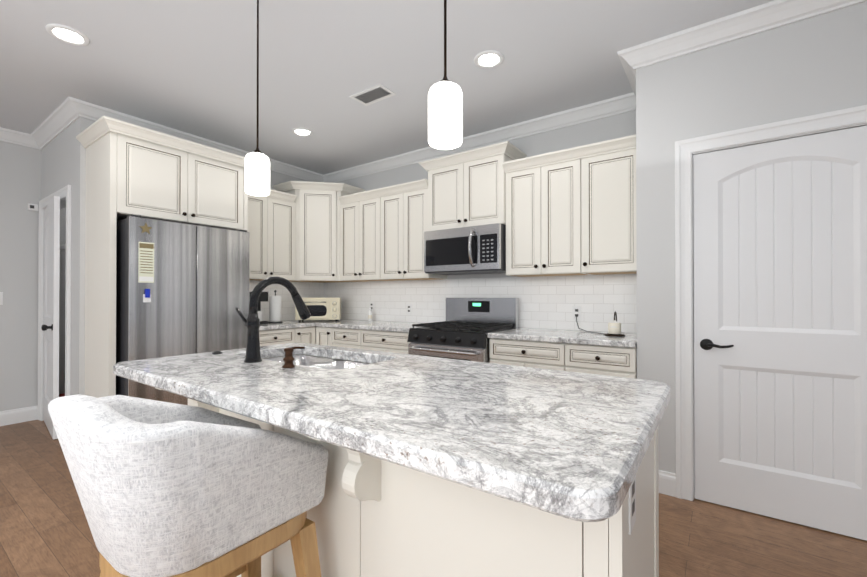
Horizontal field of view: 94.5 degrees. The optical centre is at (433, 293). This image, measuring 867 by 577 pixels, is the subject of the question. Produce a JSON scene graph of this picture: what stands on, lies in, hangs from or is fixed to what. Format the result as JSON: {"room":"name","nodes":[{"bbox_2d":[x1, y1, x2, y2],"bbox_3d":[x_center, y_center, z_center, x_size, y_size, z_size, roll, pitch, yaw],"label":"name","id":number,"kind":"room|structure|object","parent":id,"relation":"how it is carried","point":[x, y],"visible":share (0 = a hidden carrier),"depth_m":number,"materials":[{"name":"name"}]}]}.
{"room":"kitchen","nodes":[
{"label":"kitchen","id":0,"kind":"room"},
{"bbox_2d":[0,141,65,410],"bbox_3d":[-4.561,-0.152,3.018,0.100,2.740,7.200,0,0,35],"label":"wall","id":1,"kind":"structure","parent":0,"point":[20,177],"depth_m":3.82,"materials":[{"name":"grey paint"}]},
{"bbox_2d":[0,292,2,304],"bbox_3d":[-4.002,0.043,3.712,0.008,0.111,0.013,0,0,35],"label":"switch plate","id":2,"kind":"object","parent":1,"relation":"attached to","point":[1,298],"visible":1,"depth_m":3.71,"materials":[{"name":"white plastic"}]},
{"bbox_2d":[0,405,37,425],"bbox_3d":[-5.221,1.145,1.978,0.016,0.134,4.753,0,0,35],"label":"baseboard","id":3,"kind":"structure","parent":1,"relation":"attached to","point":[13,416],"depth_m":3.79,"materials":[{"name":"white wood"}]},
{"bbox_2d":[0,127,42,149],"bbox_3d":[-5.189,-1.478,1.971,0.092,0.100,4.755,0,0,35],"label":"crown molding","id":4,"kind":"structure","parent":1,"relation":"attached to","point":[6,135],"depth_m":3.75,"materials":[{"name":"white wood"}]},
{"bbox_2d":[28,203,37,210],"bbox_3d":[-3.872,-0.838,3.875,0.036,0.060,0.070,0,0,35],"label":"sensor","id":5,"kind":"object","parent":1,"relation":"attached to","point":[33,207],"visible":1,"depth_m":3.87,"materials":[{"name":"white plastic"}]},
{"bbox_2d":[41,120,76,394],"bbox_3d":[-3.355,-0.149,3.640,1.150,2.740,0.100,0,0,35],"label":"wall","id":6,"kind":"structure","parent":0,"point":[59,162],"depth_m":3.39,"materials":[{"name":"grey paint"}]},
{"bbox_2d":[41,196,59,439],"bbox_3d":[-3.465,0.199,3.589,0.799,2.028,0.186,0,0,35],"label":"door","id":7,"kind":"structure","parent":6,"relation":"in","point":[50,327],"depth_m":3.45,"materials":[{"name":"white wood"}]},
{"bbox_2d":[28,106,75,147],"bbox_3d":[-3.329,-1.470,3.511,1.110,0.100,0.092,0,0,35],"label":"crown molding","id":8,"kind":"structure","parent":6,"relation":"attached to","point":[55,124],"depth_m":3.57,"materials":[{"name":"white wood"}]},
{"bbox_2d":[38,185,70,420],"bbox_3d":[-3.410,0.157,3.664,0.988,2.129,0.121,0,0,35],"label":"door frame","id":9,"kind":"structure","parent":6,"relation":"attached to","point":[64,194],"depth_m":3.75,"materials":[{"name":"white wood"}]},
{"bbox_2d":[60,244,65,249],"bbox_3d":[-3.314,-0.460,3.913,0.900,0.045,0.350,0,0,35],"label":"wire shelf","id":10,"kind":"object","parent":6,"relation":"attached to","point":[63,247],"visible":0.15,"depth_m":3.92,"materials":[{"name":"white metal"}]},
{"bbox_2d":[75,117,309,394],"bbox_3d":[-2.167,-0.146,4.236,0.100,2.740,2.445,0,0,35],"label":"wall","id":11,"kind":"structure","parent":0,"point":[83,124],"depth_m":3.23,"materials":[{"name":"grey paint"}]},
{"bbox_2d":[60,97,323,181],"bbox_3d":[-2.151,-1.466,4.101,0.092,0.100,2.417,0,0,35],"label":"crown molding","id":12,"kind":"structure","parent":11,"relation":"attached to","point":[69,111],"depth_m":3.62,"materials":[{"name":"white wood"}]},
{"bbox_2d":[248,189,296,280],"bbox_3d":[-1.845,-0.618,4.271,0.385,0.938,0.700,0,0,35],"label":"upper cabinet","id":13,"kind":"object","parent":11,"relation":"attached to","point":[272,223],"visible":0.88,"depth_m":4.25,"materials":[{"name":"white wood"}]},
{"bbox_2d":[249,280,323,320],"bbox_3d":[-1.811,0.082,4.644,0.006,0.458,1.350,0,0,35],"label":"tile backsplash","id":14,"kind":"structure","parent":11,"relation":"attached to","point":[310,289],"depth_m":4.75,"materials":[{"name":"white tile"}]},
{"bbox_2d":[0,0,773,174],"bbox_3d":[-1.328,-1.535,0.799,7.950,0.001,7.300,0,0,35],"label":"ceiling","id":15,"kind":"structure","parent":0,"point":[188,66],"depth_m":2.64,"materials":[{"name":"white paint"}]},
{"bbox_2d":[45,24,89,45],"bbox_3d":[-2.152,-1.527,2.361,0.196,0.021,0.196,0,0,35],"label":"recessed light","id":16,"kind":"object","parent":15,"relation":"in","point":[66,34],"visible":1,"depth_m":2.36,"materials":[{"name":"white"}]},
{"bbox_2d":[245,0,269,195],"bbox_3d":[-0.843,-1.003,1.923,0.128,1.050,0.128,0,0,35],"label":"pendant light","id":17,"kind":"object","parent":15,"relation":"hanging from","point":[257,172],"visible":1,"depth_m":1.88,"materials":[{"name":"white glass"}]},
{"bbox_2d":[291,127,312,135],"bbox_3d":[-1.228,-1.520,3.753,0.196,0.021,0.196,0,0,35],"label":"recessed light","id":18,"kind":"object","parent":15,"relation":"in","point":[299,131],"visible":1,"depth_m":3.75,"materials":[{"name":"white"}]},
{"bbox_2d":[349,84,395,105],"bbox_3d":[-0.465,-1.518,3.066,0.320,0.006,0.180,0,0,35],"label":"ceiling vent","id":19,"kind":"object","parent":15,"relation":"in","point":[373,94],"visible":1,"depth_m":3.06,"materials":[{"name":"white metal"}]},
{"bbox_2d":[428,0,462,149],"bbox_3d":[0.038,-1.006,1.299,0.128,1.050,0.128,0,0,35],"label":"pendant light","id":20,"kind":"object","parent":15,"relation":"hanging from","point":[445,113],"visible":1,"depth_m":1.25,"materials":[{"name":"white glass"}]},
{"bbox_2d":[474,50,503,67],"bbox_3d":[0.360,-1.526,2.605,0.196,0.021,0.196,0,0,35],"label":"recessed light","id":21,"kind":"object","parent":15,"relation":"in","point":[489,59],"visible":1,"depth_m":2.60,"materials":[{"name":"white"}]},
{"bbox_2d":[0,420,866,576],"bbox_3d":[-1.329,1.205,0.783,7.950,0.001,7.300,0,0,35],"label":"floor","id":22,"kind":"structure","parent":0,"point":[45,530],"depth_m":2.00,"materials":[{"name":"brown wood"}]},
{"bbox_2d":[76,116,247,397],"bbox_3d":[-2.246,-0.015,3.477,0.645,2.471,1.174,0,0,35],"label":"cabinet","id":23,"kind":"object","parent":22,"relation":"on","point":[142,172],"visible":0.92,"depth_m":3.12,"materials":[{"name":"white wood"}]},
{"bbox_2d":[116,214,249,404],"bbox_3d":[-2.200,0.323,3.448,0.694,1.795,0.910,0,0,35],"label":"refrigerator","id":24,"kind":"object","parent":22,"relation":"on","point":[182,288],"visible":0.44,"depth_m":3.13,"materials":[{"name":"grey metal"}]},
{"bbox_2d":[48,394,327,576],"bbox_3d":[-0.627,0.717,1.076,0.468,0.980,0.574,0,0,35],"label":"bar stool","id":25,"kind":"object","parent":22,"relation":"on","point":[166,489],"visible":1,"depth_m":0.89,"materials":[{"name":"fabric"}]},
{"bbox_2d":[259,331,298,345],"bbox_3d":[-1.811,0.786,4.099,0.626,0.876,0.469,0,0,35],"label":"base cabinet","id":26,"kind":"object","parent":22,"relation":"on","point":[265,340],"depth_m":3.93,"materials":[{"name":"white wood"}]},
{"bbox_2d":[299,335,314,343],"bbox_3d":[-1.601,0.788,4.397,0.626,0.876,0.260,0,0,35],"label":"base cabinet","id":27,"kind":"object","parent":22,"relation":"on","point":[302,338],"depth_m":4.23,"materials":[{"name":"white wood"}]},
{"bbox_2d":[315,339,330,345],"bbox_3d":[-0.983,0.788,4.502,0.260,0.876,0.626,0,0,35],"label":"base cabinet","id":28,"kind":"object","parent":22,"relation":"on","point":[327,342],"depth_m":4.25,"materials":[{"name":"white wood"}]},
{"bbox_2d":[331,339,358,348],"bbox_3d":[-0.706,0.787,4.306,0.420,0.876,0.626,0,0,35],"label":"base cabinet","id":29,"kind":"object","parent":22,"relation":"on","point":[348,343],"depth_m":4.05,"materials":[{"name":"white wood"}]},
{"bbox_2d":[359,335,410,353],"bbox_3d":[-0.275,0.786,4.001,0.634,0.876,0.626,0,0,35],"label":"base cabinet","id":30,"kind":"object","parent":22,"relation":"on","point":[385,343],"depth_m":3.73,"materials":[{"name":"white wood"}]},
{"bbox_2d":[259,319,421,338],"bbox_3d":[-1.018,0.328,4.083,1.944,0.040,1.357,0,0,35],"label":"countertop","id":31,"kind":"structure","parent":30,"relation":"on","point":[342,328],"depth_m":4.06,"materials":[{"name":"white stone"}]},
{"bbox_2d":[249,292,267,323],"bbox_3d":[-1.827,0.143,4.119,0.210,0.330,0.150,0,0,35],"label":"coffee maker","id":32,"kind":"object","parent":31,"relation":"on","point":[263,296],"visible":0.35,"depth_m":4.08,"materials":[{"name":"black plastic"}]},
{"bbox_2d":[268,290,282,322],"bbox_3d":[-1.695,0.134,4.296,0.150,0.350,0.150,0,0,35],"label":"paper towel","id":33,"kind":"object","parent":31,"relation":"on","point":[275,309],"visible":0.98,"depth_m":4.25,"materials":[{"name":"white paper"}]},
{"bbox_2d":[295,298,340,321],"bbox_3d":[-1.321,0.177,4.621,0.480,0.268,0.360,0,0,-10],"label":"toaster oven","id":34,"kind":"object","parent":31,"relation":"on","point":[324,308],"visible":0.9,"depth_m":4.49,"materials":[{"name":"beige metal"}]},
{"bbox_2d":[368,308,371,320],"bbox_3d":[-0.725,0.234,4.576,0.048,0.152,0.049,0,0,35],"label":"bottle","id":35,"kind":"object","parent":31,"relation":"on","point":[369,315],"visible":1,"depth_m":4.56,"materials":[{"name":"white plastic"}]},
{"bbox_2d":[188,399,658,576],"bbox_3d":[-0.255,0.767,1.476,1.848,0.884,0.858,0,0,35],"label":"kitchen island","id":36,"kind":"object","parent":22,"relation":"on","point":[371,519],"depth_m":1.05,"materials":[{"name":"white wood"}]},
{"bbox_2d":[113,343,670,538],"bbox_3d":[-0.283,0.302,1.444,1.900,0.045,0.900,0,0,35],"label":"island countertop","id":37,"kind":"structure","parent":36,"relation":"on","point":[569,448],"depth_m":0.95,"materials":[{"name":"white stone"}]},
{"bbox_2d":[236,276,310,362],"bbox_3d":[-0.694,0.102,1.771,0.114,0.356,0.317,0,0,35],"label":"faucet","id":38,"kind":"object","parent":37,"relation":"on","point":[252,324],"visible":1,"depth_m":1.65,"materials":[{"name":"black metal"}]},
{"bbox_2d":[282,346,304,367],"bbox_3d":[-0.541,0.240,1.538,0.049,0.078,0.080,0,0,35],"label":"soap dispenser","id":39,"kind":"object","parent":37,"relation":"on","point":[288,359],"visible":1,"depth_m":1.51,"materials":[{"name":"brown metal"}]},
{"bbox_2d":[265,355,366,368],"bbox_3d":[-0.549,0.430,1.829,0.734,0.204,0.374,0,0,35],"label":"sink","id":40,"kind":"object","parent":37,"relation":"in","point":[317,362],"visible":0.08,"depth_m":2.04,"materials":[{"name":"silver metal"}]},
{"bbox_2d":[407,298,518,362],"bbox_3d":[0.254,0.628,3.533,0.748,1.185,0.728,0,0,35],"label":"range","id":41,"kind":"object","parent":22,"relation":"on","point":[465,328],"visible":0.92,"depth_m":3.44,"materials":[{"name":"silver metal"}]},
{"bbox_2d":[489,339,566,370],"bbox_3d":[0.852,0.781,3.204,0.584,0.876,0.626,0,0,35],"label":"base cabinet","id":42,"kind":"object","parent":22,"relation":"on","point":[553,356],"depth_m":2.93,"materials":[{"name":"white wood"}]},
{"bbox_2d":[567,343,636,378],"bbox_3d":[1.272,0.780,2.906,0.446,0.876,0.626,0,0,35],"label":"base cabinet","id":43,"kind":"object","parent":22,"relation":"on","point":[590,352],"depth_m":2.64,"materials":[{"name":"white wood"}]},
{"bbox_2d":[488,328,636,346],"bbox_3d":[1.027,0.322,3.070,1.033,0.040,0.647,0,0,35],"label":"countertop","id":44,"kind":"structure","parent":43,"relation":"on","point":[529,335],"depth_m":2.88,"materials":[{"name":"white stone"}]},
{"bbox_2d":[576,315,604,333],"bbox_3d":[1.233,0.240,3.149,0.014,0.123,0.390,0,0,-13],"label":"lamp cord","id":45,"kind":"object","parent":44,"relation":"on","point":[584,330],"visible":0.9,"depth_m":3.23,"materials":[{"name":"black plastic"}]},
{"bbox_2d":[604,311,624,335],"bbox_3d":[1.312,0.214,2.902,0.140,0.174,0.140,0,0,35],"label":"lamp","id":46,"kind":"object","parent":44,"relation":"on","point":[614,327],"visible":1,"depth_m":2.87,"materials":[{"name":"ceramic"}]},
{"bbox_2d":[336,110,635,332],"bbox_3d":[-0.412,-0.144,4.553,5.100,2.740,0.100,0,0,35],"label":"wall","id":47,"kind":"structure","parent":0,"point":[605,129],"depth_m":3.51,"materials":[{"name":"grey paint"}]},
{"bbox_2d":[277,181,360,281],"bbox_3d":[-1.341,-0.696,4.747,0.658,1.096,0.658,0,0,35],"label":"upper cabinet","id":48,"kind":"object","parent":47,"relation":"attached to","point":[318,204],"depth_m":4.52,"materials":[{"name":"white wood"}]},
{"bbox_2d":[341,194,380,281],"bbox_3d":[-0.721,-0.587,4.512,0.624,0.875,0.323,0,0,35],"label":"upper cabinet","id":49,"kind":"object","parent":47,"relation":"attached to","point":[360,217],"depth_m":4.36,"materials":[{"name":"white wood"}]},
{"bbox_2d":[381,186,446,280],"bbox_3d":[-0.209,-0.589,4.150,0.630,0.875,0.323,0,0,35],"label":"upper cabinet","id":50,"kind":"object","parent":47,"relation":"attached to","point":[402,211],"depth_m":4.02,"materials":[{"name":"white wood"}]},
{"bbox_2d":[425,142,520,231],"bbox_3d":[0.367,-0.919,3.732,0.795,0.661,0.343,0,0,35],"label":"upper cabinet","id":51,"kind":"object","parent":47,"relation":"attached to","point":[467,189],"depth_m":3.56,"materials":[{"name":"white wood"}]},
{"bbox_2d":[424,223,505,274],"bbox_3d":[0.325,-0.389,3.668,0.774,0.391,0.486,0,0,35],"label":"microwave","id":52,"kind":"object","parent":51,"relation":"attached to","point":[479,249],"visible":1,"depth_m":3.50,"materials":[{"name":"grey metal"}]},
{"bbox_2d":[324,95,635,182],"bbox_3d":[0.083,-1.466,4.092,3.750,0.100,0.092,0,0,35],"label":"crown molding","id":53,"kind":"structure","parent":47,"relation":"attached to","point":[616,105],"depth_m":3.69,"materials":[{"name":"white wood"}]},
{"bbox_2d":[324,274,636,332],"bbox_3d":[0.109,0.079,4.116,3.738,0.458,0.006,0,0,35],"label":"tile backsplash","id":54,"kind":"structure","parent":47,"relation":"attached to","point":[547,302],"depth_m":3.62,"materials":[{"name":"white tile"}]},
{"bbox_2d":[369,302,373,310],"bbox_3d":[-0.725,0.147,4.698,0.070,0.114,0.006,0,0,35],"label":"electrical outlet","id":55,"kind":"object","parent":54,"relation":"attached to","point":[371,305],"visible":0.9,"depth_m":4.70,"materials":[{"name":"white plastic"}]},
{"bbox_2d":[406,304,411,313],"bbox_3d":[-0.267,0.165,4.375,0.070,0.114,0.006,0,0,35],"label":"electrical outlet","id":56,"kind":"object","parent":54,"relation":"attached to","point":[408,308],"visible":1,"depth_m":4.37,"materials":[{"name":"white plastic"}]},
{"bbox_2d":[572,306,580,319],"bbox_3d":[1.194,0.160,3.340,0.070,0.114,0.006,0,0,35],"label":"electrical outlet","id":57,"kind":"object","parent":54,"relation":"attached to","point":[576,310],"visible":1,"depth_m":3.34,"materials":[{"name":"white plastic"}]},
{"bbox_2d":[505,154,588,276],"bbox_3d":[0.951,-0.593,3.329,0.619,0.875,0.323,0,0,35],"label":"upper cabinet","id":58,"kind":"object","parent":47,"relation":"attached to","point":[568,212],"depth_m":3.18,"materials":[{"name":"white wood"}]},
{"bbox_2d":[581,142,636,274],"bbox_3d":[1.373,-0.595,3.030,0.416,0.875,0.323,0,0,35],"label":"upper cabinet","id":59,"kind":"object","parent":47,"relation":"attached to","point":[608,177],"depth_m":2.91,"materials":[{"name":"white wood"}]},
{"bbox_2d":[636,1,866,473],"bbox_3d":[2.655,-0.158,2.005,2.850,2.740,0.715,0,0,35],"label":"wall","id":60,"kind":"structure","parent":0,"point":[810,66],"depth_m":2.34,"materials":[{"name":"grey paint"}]},
{"bbox_2d":[624,76,635,107],"bbox_3d":[1.395,-1.474,2.779,0.092,0.100,0.480,0,0,35],"label":"crown molding","id":61,"kind":"structure","parent":60,"relation":"attached to","point":[632,79],"depth_m":3.04,"materials":[{"name":"white wood"}]},
{"bbox_2d":[617,0,866,75],"bbox_3d":[2.384,-1.479,1.710,2.942,0.100,0.092,0,0,35],"label":"crown molding","id":62,"kind":"structure","parent":60,"relation":"attached to","point":[774,14],"depth_m":2.23,"materials":[{"name":"white wood"}]},
{"bbox_2d":[675,105,866,500],"bbox_3d":[1.884,0.148,2.159,0.991,2.129,0.121,0,0,35],"label":"door frame","id":63,"kind":"structure","parent":60,"relation":"attached to","point":[686,150],"depth_m":2.36,"materials":[{"name":"white wood"}]},
{"bbox_2d":[693,126,866,540],"bbox_3d":[1.863,0.191,2.128,0.807,2.028,0.088,0,0,35],"label":"pantry door","id":64,"kind":"structure","parent":60,"relation":"in","point":[780,328],"depth_m":2.14,"materials":[{"name":"white wood"}]}
]}

